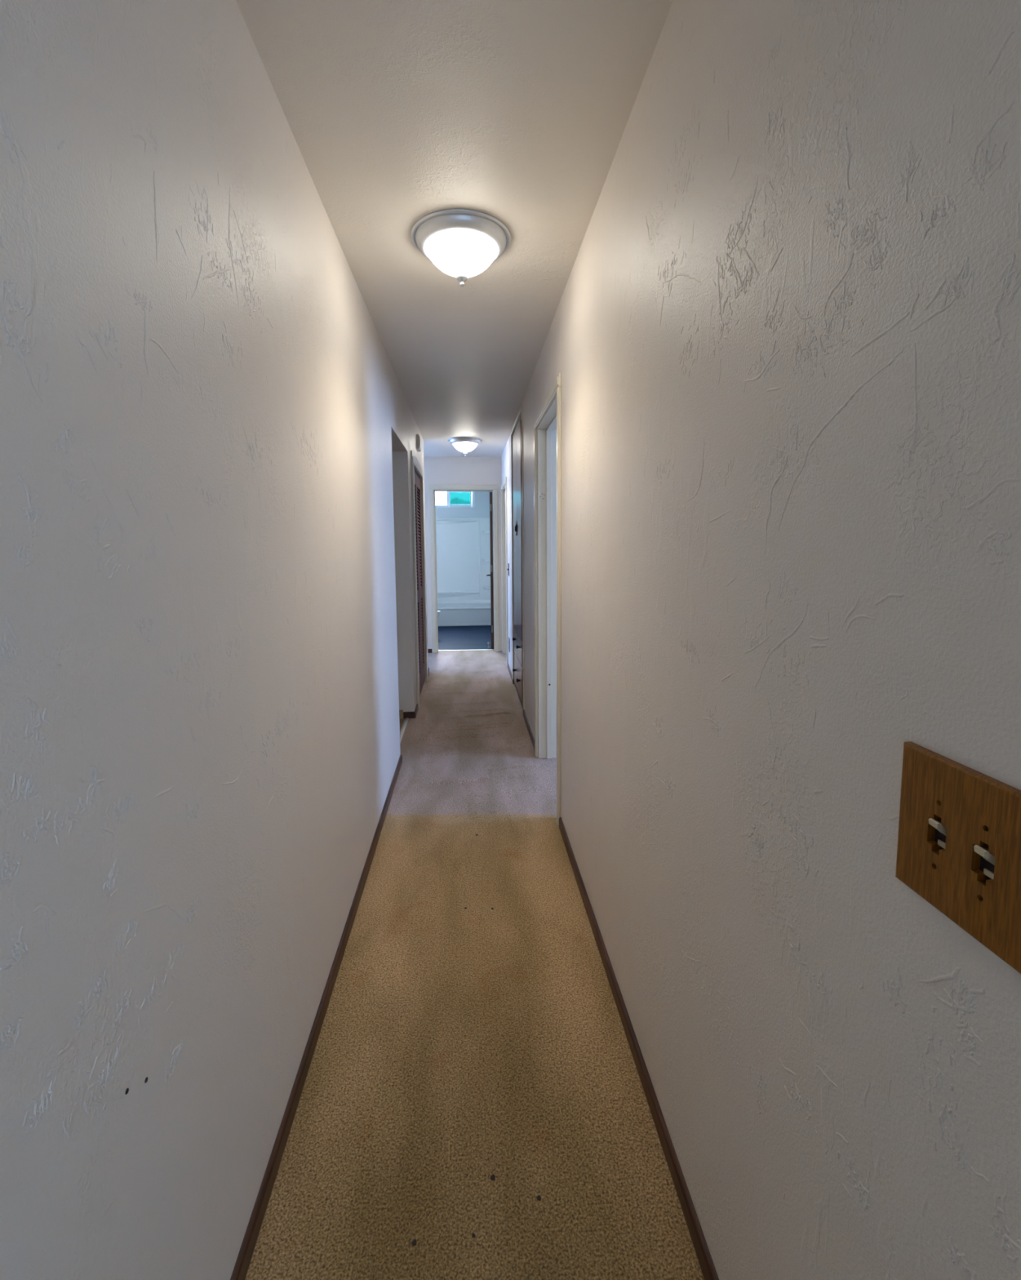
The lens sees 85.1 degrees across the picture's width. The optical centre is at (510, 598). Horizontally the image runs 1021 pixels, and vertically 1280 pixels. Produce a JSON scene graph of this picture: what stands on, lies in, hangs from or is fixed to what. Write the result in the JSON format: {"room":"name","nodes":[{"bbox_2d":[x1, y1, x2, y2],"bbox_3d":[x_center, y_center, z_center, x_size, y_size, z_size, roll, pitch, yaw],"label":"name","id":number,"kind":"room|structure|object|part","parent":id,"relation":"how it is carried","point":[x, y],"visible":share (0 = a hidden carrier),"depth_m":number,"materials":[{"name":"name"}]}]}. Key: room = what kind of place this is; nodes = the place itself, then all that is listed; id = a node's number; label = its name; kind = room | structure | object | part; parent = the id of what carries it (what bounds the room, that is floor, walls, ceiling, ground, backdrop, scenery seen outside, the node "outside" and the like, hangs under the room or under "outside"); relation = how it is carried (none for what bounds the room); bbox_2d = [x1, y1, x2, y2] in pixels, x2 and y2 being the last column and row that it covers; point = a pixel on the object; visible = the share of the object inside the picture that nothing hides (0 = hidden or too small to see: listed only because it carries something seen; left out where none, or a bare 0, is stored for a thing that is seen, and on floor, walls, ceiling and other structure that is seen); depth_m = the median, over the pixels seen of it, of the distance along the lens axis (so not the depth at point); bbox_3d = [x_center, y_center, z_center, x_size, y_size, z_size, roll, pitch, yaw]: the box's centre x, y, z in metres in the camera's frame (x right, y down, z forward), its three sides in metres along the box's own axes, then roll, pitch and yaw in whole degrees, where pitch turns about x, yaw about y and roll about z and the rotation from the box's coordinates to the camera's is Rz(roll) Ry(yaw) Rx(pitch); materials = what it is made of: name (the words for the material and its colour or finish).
{"room":"home hallway","nodes":[
{"label":"home hallway","id":0,"kind":"room"},
{"bbox_2d":[0,0,428,1279],"bbox_3d":[-0.607,0.037,1.343,0.117,2.510,9.150,-1,6,-4],"label":"wall","id":1,"kind":"structure","parent":0,"point":[205,409],"depth_m":0.83,"materials":[{"name":"beige paint"}]},
{"bbox_2d":[230,667,429,1279],"bbox_3d":[-0.593,1.211,1.463,0.126,0.054,9.161,-1,6,-4],"label":"baseboard","id":2,"kind":"structure","parent":1,"relation":"attached to","point":[241,1268],"depth_m":1.39,"materials":[{"name":"brown wood"}]},
{"bbox_2d":[410,450,427,709],"bbox_3d":[-0.879,-0.182,5.064,0.133,2.128,1.020,-1,6,-4],"label":"door","id":3,"kind":"structure","parent":1,"relation":"in","point":[417,474],"depth_m":5.15,"materials":[{"name":"paint"}]},
{"bbox_2d":[416,434,422,451],"bbox_3d":[-0.833,-1.419,5.064,0.033,0.126,0.170,-1,6,-4],"label":"door chime","id":4,"kind":"object","parent":1,"relation":"attached to","point":[419,445],"visible":1,"depth_m":4.99,"materials":[{"name":"beige plastic"}]},
{"bbox_2d":[391,451,399,710],"bbox_3d":[-1.910,-0.189,3.771,2.117,2.510,1.090,-1,6,-4],"label":"wall","id":5,"kind":"structure","parent":0,"point":[392,451],"depth_m":4.32,"materials":[{"name":"beige paint"}]},
{"bbox_2d":[399,710,403,719],"bbox_3d":[-1.882,0.934,4.344,2.065,0.074,0.012,-1,6,-4],"label":"baseboard","id":6,"kind":"structure","parent":5,"relation":"attached to","point":[401,712],"depth_m":4.41,"materials":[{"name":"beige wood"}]},
{"bbox_2d":[235,0,673,457],"bbox_3d":[-0.647,-1.477,3.533,1.580,0.081,6.995,-1,6,-4],"label":"ceiling","id":7,"kind":"structure","parent":0,"point":[397,113],"depth_m":1.53,"materials":[{"name":"beige paint"}]},
{"bbox_2d":[411,208,511,286],"bbox_3d":[-0.175,-1.208,1.998,0.355,0.166,0.355,-1,6,-4],"label":"ceiling light","id":8,"kind":"object","parent":7,"relation":"attached to","point":[462,243],"visible":1,"depth_m":1.91,"materials":[{"name":"white glass"}]},
{"bbox_3d":[-0.175,-1.210,1.998,0.256,0.080,0.256,-1,6,-4],"label":"lamp shade","id":9,"kind":"part","parent":8,"relation":"part of","materials":[{"name":"white glass"}]},
{"bbox_2d":[448,436,482,456],"bbox_3d":[-0.474,-1.578,5.826,0.355,0.166,0.355,-1,6,-4],"label":"ceiling light","id":10,"kind":"object","parent":7,"relation":"attached to","point":[464,444],"visible":1,"depth_m":5.73,"materials":[{"name":"white glass"}]},
{"bbox_3d":[-0.474,-1.580,5.826,0.256,0.080,0.256,-1,6,-4],"label":"lamp shade","id":11,"kind":"part","parent":10,"relation":"part of","materials":[{"name":"white glass"}]},
{"bbox_2d":[423,457,502,651],"bbox_3d":[-0.946,-0.518,7.069,1.680,2.510,0.115,-1,6,-4],"label":"wall","id":12,"kind":"structure","parent":0,"point":[437,470],"depth_m":6.95,"materials":[{"name":"beige paint"}]},
{"bbox_2d":[428,484,499,653],"bbox_3d":[-0.611,-0.413,7.451,0.865,2.122,0.837,-1,6,-4],"label":"door frame","id":13,"kind":"structure","parent":12,"relation":"in","point":[494,520],"depth_m":7.04,"materials":[{"name":"paint"}]},
{"bbox_2d":[435,491,493,517],"bbox_3d":[-1.089,-0.822,10.195,1.870,2.510,0.120,-1,6,-4],"label":"wall","id":14,"kind":"structure","parent":0,"point":[482,509],"depth_m":10.08,"materials":[{"name":"paint"}]},
{"bbox_2d":[435,491,475,507],"bbox_3d":[-1.128,-1.822,10.079,0.965,0.335,0.112,-1,6,-4],"label":"window","id":15,"kind":"structure","parent":14,"relation":"in","point":[454,499],"depth_m":10.07,"materials":[{"name":"teal glass"}]},
{"bbox_3d":[-0.928,-1.824,10.078,0.454,0.253,0.035,-1,6,-4],"label":"sash","id":16,"kind":"part","parent":15,"relation":"part of","materials":[{"name":"white plastic"}]},
{"bbox_3d":[-0.912,-1.824,10.079,0.367,0.207,0.004,-1,6,-4],"label":"pane","id":17,"kind":"part","parent":15,"relation":"part of","materials":[{"name":"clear glass"}]},
{"bbox_2d":[435,517,493,604],"bbox_3d":[-1.079,-0.659,9.763,1.712,1.553,0.770,-1,6,-4],"label":"tub surround","id":18,"kind":"object","parent":14,"relation":"attached to","point":[463,544],"visible":0.5,"depth_m":10.14,"materials":[{"name":"white plastic"}]},
{"bbox_2d":[244,625,704,1279],"bbox_3d":[-0.304,1.043,3.614,7.300,0.063,13.420,-1,6,-4],"label":"floor","id":19,"kind":"structure","parent":0,"point":[457,1046],"depth_m":1.47,"materials":[{"name":"carpet"}]},
{"bbox_2d":[400,717,408,742],"bbox_3d":[-0.790,0.990,3.980,0.032,0.012,0.886,-1,6,-4],"label":"threshold strip","id":20,"kind":"object","parent":19,"relation":"on","point":[404,725],"visible":0.55,"depth_m":4.17,"materials":[{"name":"metal"}]},
{"bbox_2d":[412,1238,416,1245],"bbox_3d":[-0.190,1.268,1.096,0.009,0.002,0.011,-1,6,-4],"label":"crumb","id":21,"kind":"object","parent":19,"relation":"on","point":[414,1242],"visible":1,"depth_m":1.09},
{"bbox_2d":[437,603,491,626],"bbox_3d":[-1.071,0.268,9.836,1.712,0.307,0.798,-1,6,-4],"label":"bathtub","id":22,"kind":"object","parent":19,"relation":"on","point":[453,614],"visible":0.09,"depth_m":9.48,"materials":[{"name":"ceramic"}]},
{"bbox_2d":[446,648,493,650],"bbox_3d":[-0.581,0.666,7.268,0.729,0.004,0.028,-1,6,-4],"label":"threshold strip","id":23,"kind":"object","parent":19,"relation":"on","point":[484,649],"visible":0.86,"depth_m":7.26,"materials":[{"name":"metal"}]},
{"bbox_2d":[490,1173,495,1180],"bbox_3d":[-0.038,1.256,1.208,0.011,0.003,0.013,-1,6,-4],"label":"crumb","id":24,"kind":"object","parent":19,"relation":"on","point":[492,1176],"visible":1,"depth_m":1.21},
{"bbox_2d":[511,404,524,709],"bbox_3d":[0.320,-0.324,4.883,0.586,2.422,1.050,-1,6,-4],"label":"linen cabinet","id":25,"kind":"object","parent":19,"relation":"on","point":[517,433],"visible":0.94,"depth_m":4.76,"materials":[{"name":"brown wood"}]},
{"bbox_3d":[0.046,-0.587,5.043,0.012,1.765,0.390,-1,6,-4],"label":"door","id":26,"kind":"part","parent":25,"relation":"part of","materials":[{"name":"white wood"}]},
{"bbox_3d":[0.056,0.661,5.164,0.012,0.293,0.390,-1,6,-4],"label":"drawer","id":27,"kind":"part","parent":25,"relation":"part of","materials":[{"name":"white wood"}]},
{"bbox_3d":[0.054,0.408,5.139,0.012,0.195,0.390,-1,6,-4],"label":"drawer","id":28,"kind":"part","parent":25,"relation":"part of","materials":[{"name":"white wood"}]},
{"bbox_3d":[0.076,-0.549,4.652,0.012,1.765,0.390,-1,6,-4],"label":"door","id":29,"kind":"part","parent":25,"relation":"part of","materials":[{"name":"white wood"}]},
{"bbox_3d":[0.086,0.699,4.773,0.012,0.293,0.390,-1,6,-4],"label":"drawer","id":30,"kind":"part","parent":25,"relation":"part of","materials":[{"name":"white wood"}]},
{"bbox_3d":[0.084,0.446,4.749,0.012,0.195,0.390,-1,6,-4],"label":"drawer","id":31,"kind":"part","parent":25,"relation":"part of","materials":[{"name":"white wood"}]},
{"bbox_2d":[536,1195,541,1200],"bbox_3d":[0.059,1.259,1.170,0.009,0.002,0.011,-1,6,-4],"label":"crumb","id":32,"kind":"object","parent":19,"relation":"on","point":[539,1197],"visible":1,"depth_m":1.17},
{"bbox_2d":[501,0,1020,1279],"bbox_3d":[0.212,-0.196,3.665,0.117,2.510,6.880,-1,6,-4],"label":"wall","id":33,"kind":"structure","parent":0,"point":[784,337],"depth_m":0.72,"materials":[{"name":"beige paint"}]},
{"bbox_2d":[501,476,508,666],"bbox_3d":[-0.015,-0.327,6.596,0.129,2.107,0.862,-1,6,-4],"label":"door","id":34,"kind":"structure","parent":33,"relation":"in","point":[504,486],"depth_m":6.91,"materials":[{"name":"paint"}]},
{"bbox_2d":[507,563,509,575],"bbox_3d":[-0.024,-0.317,5.945,0.014,0.132,0.115,-1,6,-4],"label":"light switch","id":35,"kind":"object","parent":33,"relation":"attached to","point":[508,563],"visible":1,"depth_m":5.91,"materials":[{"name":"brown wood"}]},
{"bbox_2d":[508,637,510,652],"bbox_3d":[-0.014,0.495,6.022,0.008,0.149,0.090,-1,6,-4],"label":"power outlet","id":36,"kind":"object","parent":33,"relation":"attached to","point":[508,637],"visible":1,"depth_m":5.98,"materials":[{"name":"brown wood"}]},
{"bbox_2d":[533,372,561,826],"bbox_3d":[0.251,-0.002,3.080,0.131,2.136,0.956,-1,6,-4],"label":"door frame","id":37,"kind":"structure","parent":33,"relation":"in","point":[548,421],"depth_m":3.43,"materials":[{"name":"paint"}]},
{"bbox_2d":[507,662,719,1279],"bbox_3d":[0.244,1.024,3.310,0.111,0.054,5.959,-1,6,-4],"label":"baseboard","id":38,"kind":"structure","parent":33,"relation":"attached to","point":[704,1258],"depth_m":1.36,"materials":[{"name":"brown wood"}]},
{"bbox_2d":[895,741,1020,973],"bbox_3d":[0.392,0.216,0.483,0.014,0.140,0.138,-1,6,-4],"label":"light switch","id":39,"kind":"object","parent":33,"relation":"attached to","point":[959,845],"visible":1,"depth_m":0.48,"materials":[{"name":"brown wood"}]}
]}

